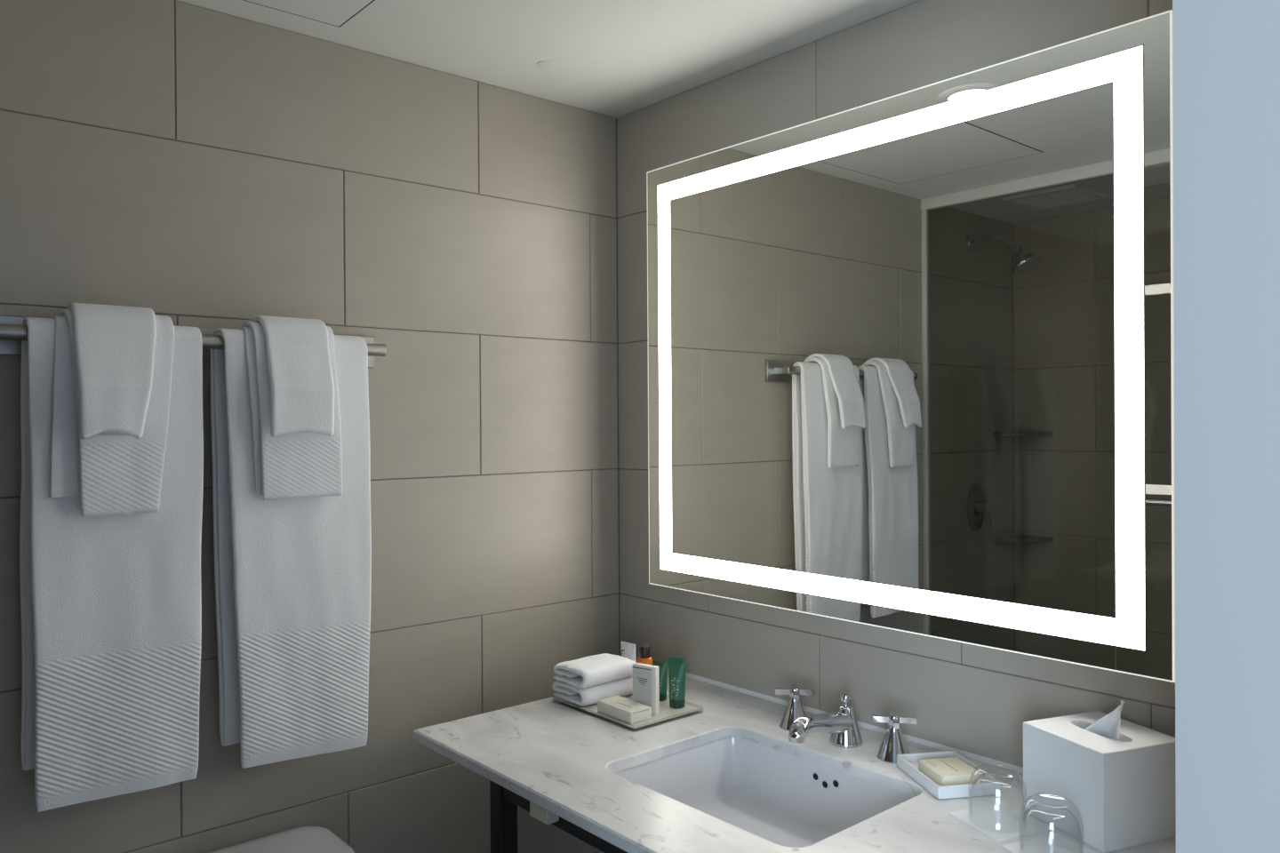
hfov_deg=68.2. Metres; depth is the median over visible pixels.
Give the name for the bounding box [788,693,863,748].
spout
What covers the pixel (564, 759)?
countertop
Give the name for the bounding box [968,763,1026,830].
tumbler
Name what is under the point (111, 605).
bath towel
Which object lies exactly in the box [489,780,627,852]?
stand
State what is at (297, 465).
hand towel
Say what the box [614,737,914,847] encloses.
undermount sink
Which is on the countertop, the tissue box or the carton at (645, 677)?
the tissue box
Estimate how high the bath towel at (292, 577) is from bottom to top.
0.769 m
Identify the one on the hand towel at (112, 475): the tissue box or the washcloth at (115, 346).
the washcloth at (115, 346)
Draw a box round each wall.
[0,0,619,852]
[616,0,1175,767]
[1172,0,1279,852]
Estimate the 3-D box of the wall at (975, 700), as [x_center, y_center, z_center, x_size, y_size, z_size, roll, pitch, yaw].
[0.485,0.348,1.765,0.100,2.203,1.722,-1,0,-41]
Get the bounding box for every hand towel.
[50,309,174,517]
[240,320,342,500]
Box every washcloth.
[66,302,156,439]
[249,315,334,436]
[552,676,632,706]
[553,653,635,688]
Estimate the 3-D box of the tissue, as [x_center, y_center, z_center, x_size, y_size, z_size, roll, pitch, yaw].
[0.650,0.419,1.340,0.018,0.085,0.084,0,0,-21]
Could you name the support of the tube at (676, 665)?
on the tray
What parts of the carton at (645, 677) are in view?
printed panel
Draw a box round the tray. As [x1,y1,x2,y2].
[552,694,702,728]
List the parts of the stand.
leg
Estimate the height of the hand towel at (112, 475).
0.322 m
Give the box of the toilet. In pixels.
[208,826,355,852]
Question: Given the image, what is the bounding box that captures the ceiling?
[176,0,919,118]
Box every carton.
[597,696,651,724]
[632,663,659,715]
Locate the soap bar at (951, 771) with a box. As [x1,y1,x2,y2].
[918,757,982,786]
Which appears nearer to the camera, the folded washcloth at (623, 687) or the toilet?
the toilet
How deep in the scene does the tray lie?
1.84 m
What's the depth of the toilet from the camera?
1.70 m
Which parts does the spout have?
arm, pull knob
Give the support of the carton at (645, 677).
on the tray
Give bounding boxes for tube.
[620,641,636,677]
[652,660,667,701]
[668,656,685,708]
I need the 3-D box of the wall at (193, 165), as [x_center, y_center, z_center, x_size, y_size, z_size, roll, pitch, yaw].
[-0.856,0.357,1.675,2.244,2.203,0.100,-1,0,-41]
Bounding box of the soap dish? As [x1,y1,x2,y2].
[896,751,1001,799]
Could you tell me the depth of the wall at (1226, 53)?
0.69 m
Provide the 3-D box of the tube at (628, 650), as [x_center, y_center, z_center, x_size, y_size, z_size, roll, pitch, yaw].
[-0.025,0.510,2.022,0.039,0.094,0.038,0,0,-13]
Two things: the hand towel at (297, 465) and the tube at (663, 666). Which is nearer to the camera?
the hand towel at (297, 465)
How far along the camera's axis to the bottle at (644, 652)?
1.90 m
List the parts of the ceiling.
access panel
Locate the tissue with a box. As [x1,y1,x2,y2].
[1084,700,1124,741]
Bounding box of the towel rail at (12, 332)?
[0,315,387,367]
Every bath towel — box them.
[19,317,203,812]
[210,328,371,768]
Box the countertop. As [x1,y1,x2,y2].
[413,672,1175,852]
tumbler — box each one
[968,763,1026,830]
[1018,793,1083,852]
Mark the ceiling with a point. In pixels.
(615, 59)
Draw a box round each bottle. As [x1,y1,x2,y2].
[637,645,652,665]
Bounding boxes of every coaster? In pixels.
[949,802,1053,841]
[1002,833,1095,852]
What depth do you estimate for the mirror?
1.58 m
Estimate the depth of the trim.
1.74 m
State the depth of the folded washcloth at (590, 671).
1.92 m
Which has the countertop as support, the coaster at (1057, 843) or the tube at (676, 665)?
the coaster at (1057, 843)
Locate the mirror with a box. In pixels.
[646,9,1175,682]
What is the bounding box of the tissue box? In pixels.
[1023,711,1175,852]
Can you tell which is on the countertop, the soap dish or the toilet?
the soap dish
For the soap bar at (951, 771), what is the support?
in the soap dish
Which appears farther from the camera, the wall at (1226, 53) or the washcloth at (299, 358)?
the washcloth at (299, 358)
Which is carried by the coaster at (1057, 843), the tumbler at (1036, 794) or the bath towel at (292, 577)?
the tumbler at (1036, 794)
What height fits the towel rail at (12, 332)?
0.062 m
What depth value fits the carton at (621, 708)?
1.81 m
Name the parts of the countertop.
arm, tap handle, arm, arm, arm, tap handle, arm, arm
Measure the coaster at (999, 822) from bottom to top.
0.001 m
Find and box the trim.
[667,667,1023,774]

